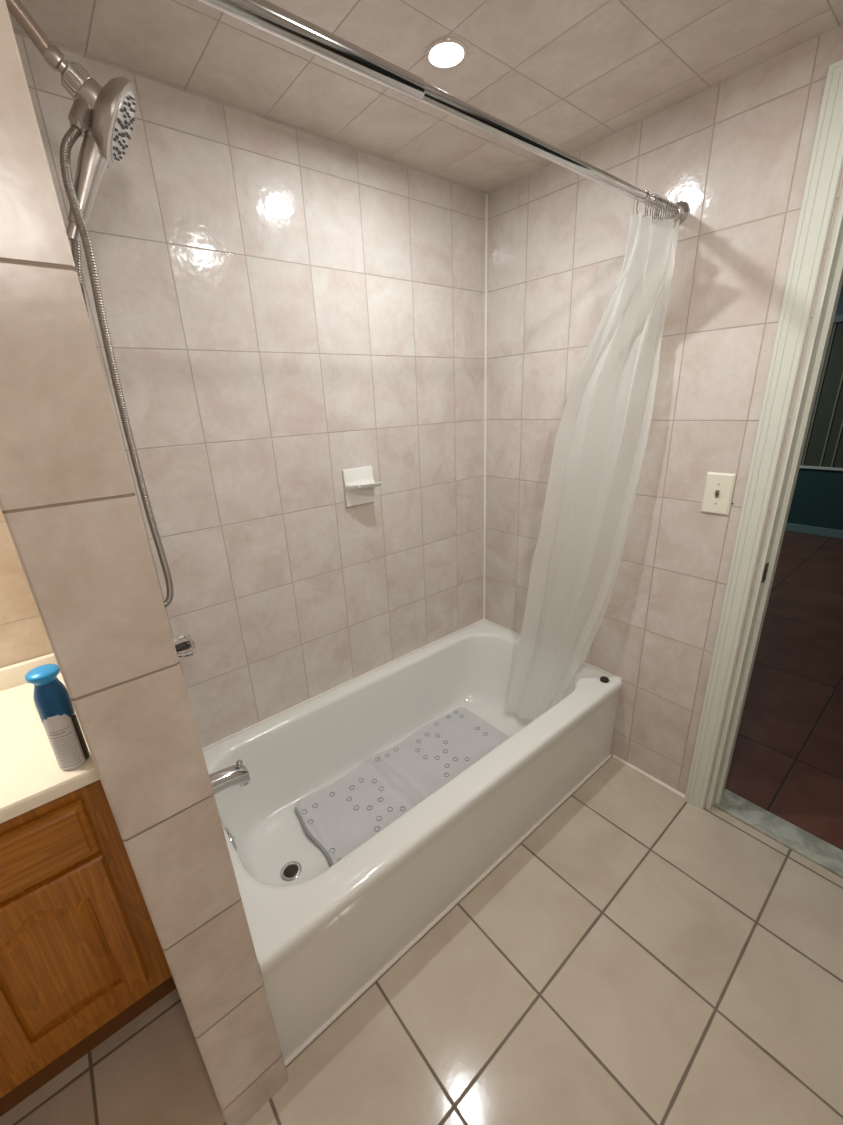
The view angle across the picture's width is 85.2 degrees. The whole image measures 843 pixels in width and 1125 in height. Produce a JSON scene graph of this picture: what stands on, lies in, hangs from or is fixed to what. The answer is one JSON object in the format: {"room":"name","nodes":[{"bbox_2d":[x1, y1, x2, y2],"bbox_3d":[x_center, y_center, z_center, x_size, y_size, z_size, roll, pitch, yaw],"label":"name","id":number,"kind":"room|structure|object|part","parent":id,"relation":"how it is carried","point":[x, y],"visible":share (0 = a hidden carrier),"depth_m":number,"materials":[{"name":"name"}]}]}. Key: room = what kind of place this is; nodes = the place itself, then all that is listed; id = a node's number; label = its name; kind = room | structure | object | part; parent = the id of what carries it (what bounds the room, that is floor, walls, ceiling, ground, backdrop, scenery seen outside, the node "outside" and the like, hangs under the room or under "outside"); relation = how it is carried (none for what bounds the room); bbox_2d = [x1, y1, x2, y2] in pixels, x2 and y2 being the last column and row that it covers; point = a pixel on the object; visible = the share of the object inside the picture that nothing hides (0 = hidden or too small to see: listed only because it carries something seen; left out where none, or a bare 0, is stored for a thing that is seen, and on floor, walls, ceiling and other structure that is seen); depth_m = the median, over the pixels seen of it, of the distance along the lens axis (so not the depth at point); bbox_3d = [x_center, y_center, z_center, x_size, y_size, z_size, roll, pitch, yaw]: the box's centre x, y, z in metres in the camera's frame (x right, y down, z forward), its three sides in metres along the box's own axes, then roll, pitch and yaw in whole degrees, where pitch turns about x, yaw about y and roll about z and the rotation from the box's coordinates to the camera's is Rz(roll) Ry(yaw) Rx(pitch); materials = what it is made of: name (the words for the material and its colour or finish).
{"room":"bathroom","nodes":[
{"label":"bathroom","id":0,"kind":"room"},
{"bbox_2d":[0,0,288,1124],"bbox_3d":[-0.651,0.087,0.919,0.151,2.186,0.767,-18,25,-36],"label":"wall partition","id":1,"kind":"structure","parent":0,"point":[69,507],"depth_m":0.59,"materials":[{"name":"tile"}]},
{"bbox_2d":[5,0,173,607],"bbox_3d":[-0.568,-0.416,0.875,0.217,1.078,0.126,-18,25,-36],"label":"shower","id":2,"kind":"object","parent":1,"relation":"attached to","point":[104,115],"visible":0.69,"depth_m":0.78,"materials":[{"name":"silver metal"}]},
{"bbox_3d":[-0.625,-0.841,0.693,0.110,0.110,0.023,-18,25,-36],"label":"shower arm","id":3,"kind":"part","parent":2,"relation":"part of","materials":[{"name":"silver metal"}]},
{"bbox_2d":[68,99,92,136],"bbox_3d":[-0.570,-0.745,0.769,0.043,0.050,0.034,-18,25,-36],"label":"outlet","id":4,"kind":"object","parent":2,"relation":"attached to","point":[80,116],"depth_m":0.76,"materials":[{"name":"silver metal"}]},
{"bbox_3d":[-0.572,-0.671,0.795,0.107,0.169,0.043,-18,25,-36],"label":"handle","id":5,"kind":"part","parent":2,"relation":"part of","materials":[{"name":"silver metal"}]},
{"bbox_3d":[-0.524,-0.761,0.802,0.061,0.098,0.109,-18,25,-36],"label":"plate","id":6,"kind":"part","parent":2,"relation":"part of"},
{"bbox_2d":[174,634,195,658],"bbox_3d":[-0.579,0.205,1.066,0.091,0.068,0.068,-18,25,-36],"label":"handle","id":7,"kind":"object","parent":1,"relation":"attached to","point":[184,644],"visible":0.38,"depth_m":1.06,"materials":[{"name":"silver metal"}]},
{"bbox_2d":[209,759,249,794],"bbox_3d":[-0.539,0.590,1.223,0.148,0.079,0.060,-18,25,-36],"label":"tub spout","id":8,"kind":"object","parent":1,"relation":"attached to","point":[238,774],"visible":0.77,"depth_m":1.22,"materials":[{"name":"silver metal"}]},
{"bbox_3d":[-0.495,0.549,1.248,0.018,0.023,0.018,-18,25,-36],"label":"diverter knob","id":9,"kind":"part","parent":8,"relation":"part of","materials":[{"name":"silver metal"}]},
{"bbox_2d":[0,34,484,747],"bbox_3d":[-0.738,-0.122,1.369,2.840,2.286,0.100,-18,25,-36],"label":"wall","id":10,"kind":"structure","parent":0,"point":[288,310],"depth_m":1.46,"materials":[{"name":"tile"}]},
{"bbox_2d":[0,653,60,690],"bbox_3d":[-1.299,0.371,0.950,0.960,0.053,0.020,-18,25,-36],"label":"backsplash","id":11,"kind":"structure","parent":10,"relation":"attached to","point":[13,675],"depth_m":1.16,"materials":[{"name":"stone"}]},
{"bbox_2d":[342,466,381,506],"bbox_3d":[-0.210,-0.274,1.665,0.123,0.132,0.073,-18,25,-36],"label":"soap dish","id":12,"kind":"object","parent":10,"relation":"attached to","point":[359,484],"visible":1,"depth_m":1.67,"materials":[{"name":"white ceramic"}]},
{"bbox_2d":[202,619,621,750],"bbox_3d":[-0.004,0.555,1.653,1.470,0.008,0.741,-18,25,-36],"label":"trim","id":13,"kind":"structure","parent":10,"relation":"attached to","point":[364,674],"depth_m":1.86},
{"bbox_2d":[483,194,487,618],"bbox_3d":[0.285,-0.560,2.053,0.011,1.802,0.011,-18,25,-36],"label":"trim","id":14,"kind":"structure","parent":10,"relation":"attached to","point":[486,195],"depth_m":1.98,"materials":[{"name":"white plastic"}]},
{"bbox_2d":[0,756,842,1124],"bbox_3d":[-0.011,1.260,0.927,2.754,0.080,2.320,-18,25,-36],"label":"floor","id":15,"kind":"structure","parent":0,"point":[645,955],"depth_m":1.15,"materials":[{"name":"tile"}]},
{"bbox_2d":[0,780,176,1116],"bbox_3d":[-1.130,0.842,0.941,0.940,0.788,0.468,-18,25,-36],"label":"vanity cabinet","id":16,"kind":"object","parent":15,"relation":"on","point":[82,956],"visible":0.85,"depth_m":0.95,"materials":[{"name":"brown wood"}]},
{"bbox_2d":[0,653,99,823],"bbox_3d":[-1.143,0.483,0.794,0.960,0.173,0.500,-18,25,-36],"label":"countertop","id":17,"kind":"structure","parent":16,"relation":"on","point":[31,776],"depth_m":0.91,"materials":[{"name":"stone"}]},
{"bbox_2d":[25,664,89,769],"bbox_3d":[-0.683,0.291,0.863,0.050,0.210,0.051,-18,25,-36],"label":"spray can","id":18,"kind":"object","parent":17,"relation":"on","point":[54,706],"visible":0.99,"depth_m":0.84,"materials":[{"name":"blue plastic"}]},
{"bbox_3d":[-0.770,0.568,0.861,0.253,0.137,0.018,-18,25,-36],"label":"drawer","id":19,"kind":"part","parent":16,"relation":"part of","materials":[{"name":"brown wood"}]},
{"bbox_3d":[-0.757,0.833,0.952,0.169,0.315,0.010,-18,25,-36],"label":"raised panel","id":20,"kind":"part","parent":16,"relation":"part of","materials":[{"name":"brown wood"}]},
{"bbox_3d":[-0.759,0.835,0.956,0.253,0.409,0.018,-18,25,-36],"label":"door","id":21,"kind":"part","parent":16,"relation":"part of","materials":[{"name":"brown wood"}]},
{"bbox_2d":[203,620,622,1059],"bbox_3d":[0.003,0.737,1.712,1.476,0.378,0.745,-18,25,-36],"label":"bathtub","id":22,"kind":"object","parent":15,"relation":"on","point":[320,931],"visible":0.83,"depth_m":1.50,"materials":[{"name":"white ceramic"}]},
{"bbox_3d":[-0.537,0.781,1.292,0.015,0.074,0.074,-18,25,-36],"label":"overflow plate","id":23,"kind":"part","parent":22,"relation":"part of","materials":[{"name":"silver metal"}]},
{"bbox_2d":[295,707,509,865],"bbox_3d":[-0.008,0.844,1.786,0.886,0.022,0.456,-18,25,-36],"label":"bath mat","id":24,"kind":"object","parent":22,"relation":"on","point":[339,817],"visible":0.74,"depth_m":1.78,"materials":[{"name":"grey rubber"}]},
{"bbox_2d":[284,754,611,1066],"bbox_3d":[0.241,0.998,1.510,1.470,0.012,0.012,-18,25,-36],"label":"trim","id":25,"kind":"structure","parent":22,"relation":"attached to","point":[421,934],"depth_m":1.33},
{"bbox_2d":[600,676,608,682],"bbox_3d":[0.725,0.461,1.814,0.035,0.015,0.035,-18,25,-36],"label":"drain stopper","id":26,"kind":"object","parent":22,"relation":"on","point":[603,679],"visible":1,"depth_m":1.81,"materials":[{"name":"rubber"}]},
{"bbox_2d":[8,0,842,193],"bbox_3d":[-0.070,-0.875,0.198,2.840,0.060,2.320,-18,25,-36],"label":"ceiling","id":27,"kind":"structure","parent":0,"point":[571,75],"depth_m":1.04,"materials":[{"name":"tile"}]},
{"bbox_2d":[425,38,466,68],"bbox_3d":[0.055,-1.151,1.026,0.094,0.045,0.094,-18,25,-36],"label":"ceiling light","id":28,"kind":"object","parent":27,"relation":"attached to","point":[445,53],"visible":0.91,"depth_m":1.02,"materials":[{"name":"glass"}]},
{"bbox_3d":[0.055,-1.151,1.026,0.069,0.045,0.069,-18,25,-36],"label":"bulb","id":29,"kind":"part","parent":28,"relation":"part of","materials":[{"name":"white glass"}]},
{"bbox_2d":[485,25,842,808],"bbox_3d":[1.048,-0.184,1.328,0.120,2.286,2.220,-18,25,-36],"label":"wall","id":30,"kind":"structure","parent":0,"point":[738,150],"depth_m":1.49,"materials":[{"name":"tile"}]},
{"bbox_2d":[197,0,688,224],"bbox_3d":[0.159,-0.811,0.862,1.492,0.060,0.060,-18,25,-36],"label":"shower rod","id":31,"kind":"object","parent":30,"relation":"attached to","point":[264,15],"visible":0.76,"depth_m":0.70,"materials":[{"name":"silver metal"}]},
{"bbox_2d":[636,189,649,217],"bbox_3d":[0.575,-0.929,1.188,0.006,0.061,0.035,-18,25,-36],"label":"curtain ring","id":32,"kind":"object","parent":31,"relation":"hanging from","point":[646,190],"visible":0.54,"depth_m":1.18,"materials":[{"name":"silver metal"}]},
{"bbox_2d":[505,212,678,721],"bbox_3d":[0.540,-0.133,1.675,0.250,1.798,0.450,-18,25,-36],"label":"shower curtain","id":33,"kind":"object","parent":32,"relation":"hanging from","point":[603,434],"visible":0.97,"depth_m":1.61,"materials":[{"name":"white plastic"}]},
{"bbox_2d":[645,193,657,219],"bbox_3d":[0.609,-0.940,1.215,0.008,0.061,0.035,-18,25,-36],"label":"curtain ring","id":34,"kind":"object","parent":31,"relation":"hanging from","point":[654,194],"visible":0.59,"depth_m":1.21,"materials":[{"name":"silver metal"}]},
{"bbox_2d":[647,195,660,221],"bbox_3d":[0.620,-0.944,1.223,0.006,0.061,0.035,-18,25,-36],"label":"curtain ring","id":35,"kind":"object","parent":31,"relation":"hanging from","point":[657,195],"visible":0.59,"depth_m":1.21,"materials":[{"name":"silver metal"}]},
{"bbox_2d":[650,196,662,222],"bbox_3d":[0.630,-0.947,1.231,0.006,0.061,0.035,-18,25,-36],"label":"curtain ring","id":36,"kind":"object","parent":31,"relation":"hanging from","point":[660,196],"visible":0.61,"depth_m":1.22,"materials":[{"name":"silver metal"}]},
{"bbox_2d":[652,197,664,221],"bbox_3d":[0.640,-0.950,1.239,0.009,0.061,0.035,-18,25,-36],"label":"curtain ring","id":37,"kind":"object","parent":31,"relation":"hanging from","point":[662,197],"visible":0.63,"depth_m":1.23,"materials":[{"name":"silver metal"}]},
{"bbox_2d":[654,198,666,218],"bbox_3d":[0.651,-0.953,1.247,0.006,0.061,0.035,-18,25,-36],"label":"curtain ring","id":38,"kind":"object","parent":31,"relation":"hanging from","point":[664,198],"visible":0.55,"depth_m":1.24,"materials":[{"name":"silver metal"}]},
{"bbox_2d":[612,755,684,798],"bbox_3d":[0.904,0.853,1.833,0.017,0.017,0.288,-18,25,-36],"label":"trim","id":39,"kind":"structure","parent":30,"relation":"attached to","point":[622,761],"depth_m":1.82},
{"bbox_2d":[701,472,735,515],"bbox_3d":[0.899,-0.208,1.394,0.019,0.125,0.077,-18,25,-36],"label":"light switch","id":40,"kind":"object","parent":30,"relation":"attached to","point":[719,487],"visible":1,"depth_m":1.39,"materials":[{"name":"beige plastic"}]},
{"bbox_2d":[684,59,842,809],"bbox_3d":[1.236,-0.002,1.044,0.018,2.117,0.894,-18,25,-36],"label":"trim","id":41,"kind":"structure","parent":30,"relation":"attached to","point":[825,170],"depth_m":1.23,"materials":[{"name":"white paint"}]},
{"bbox_2d":[706,183,842,810],"bbox_3d":[1.292,0.012,1.098,0.125,2.050,0.760,-18,25,-36],"label":"door frame","id":42,"kind":"structure","parent":30,"relation":"in","point":[832,276],"depth_m":1.29,"materials":[{"name":"white paint"}]},
{"bbox_3d":[1.032,0.032,1.373,0.030,0.060,0.006,-18,25,-36],"label":"strike plate","id":43,"kind":"part","parent":42,"relation":"part of","materials":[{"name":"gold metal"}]},
{"bbox_2d":[713,789,842,878],"bbox_3d":[1.355,0.971,1.457,0.108,0.020,0.760,-18,25,-36],"label":"threshold","id":44,"kind":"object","parent":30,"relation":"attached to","point":[809,846],"depth_m":1.57,"materials":[{"name":"grey stone"}]},
{"bbox_2d":[725,531,842,849],"bbox_3d":[2.993,0.454,2.836,4.298,0.078,5.200,-18,25,-36],"label":"floor","id":45,"kind":"structure","parent":0,"point":[787,760],"depth_m":2.23,"materials":[{"name":"tile"}]},
{"bbox_2d":[835,283,842,314],"bbox_3d":[4.551,-1.248,3.660,0.100,2.452,5.200,-18,25,-36],"label":"wall","id":46,"kind":"structure","parent":0,"point":[839,310],"depth_m":4.13,"materials":[{"name":"paint"}]},
{"bbox_2d":[785,523,842,538],"bbox_3d":[4.553,-0.121,4.019,0.020,0.085,5.000,-18,25,-36],"label":"baseboard","id":47,"kind":"structure","parent":46,"relation":"attached to","point":[833,533],"depth_m":4.65,"materials":[{"name":"teal paint"}]},
{"bbox_2d":[787,468,842,529],"bbox_3d":[4.543,-0.431,3.912,0.012,0.570,5.000,-18,25,-36],"label":"trim","id":48,"kind":"structure","parent":46,"relation":"attached to","point":[817,500],"depth_m":4.57,"materials":[{"name":"teal paint"}]},
{"bbox_2d":[800,322,842,467],"bbox_3d":[4.505,-1.328,3.594,0.012,1.285,5.000,-18,25,-36],"label":"window","id":49,"kind":"structure","parent":46,"relation":"attached to","point":[834,368],"depth_m":4.36,"materials":[{"name":"black glass"}]},
{"bbox_2d":[800,465,842,470],"bbox_3d":[4.522,-0.708,3.806,0.035,0.025,5.000,-18,25,-36],"label":"trim","id":50,"kind":"structure","parent":46,"relation":"attached to","point":[805,467],"depth_m":4.47,"materials":[{"name":"white paint"}]},
{"bbox_2d":[801,323,842,466],"bbox_3d":[4.419,-1.353,3.675,0.010,1.285,4.372,-18,25,-36],"label":"trim","id":51,"kind":"structure","parent":46,"relation":"attached to","point":[835,323],"depth_m":4.36,"materials":[{"name":"wood"}]},
{"bbox_2d":[833,314,842,322],"bbox_3d":[4.463,-1.958,3.357,0.050,0.065,5.000,-18,25,-36],"label":"trim","id":52,"kind":"structure","parent":46,"relation":"attached to","point":[839,317],"depth_m":4.13,"materials":[{"name":"grey paint"}]}
]}

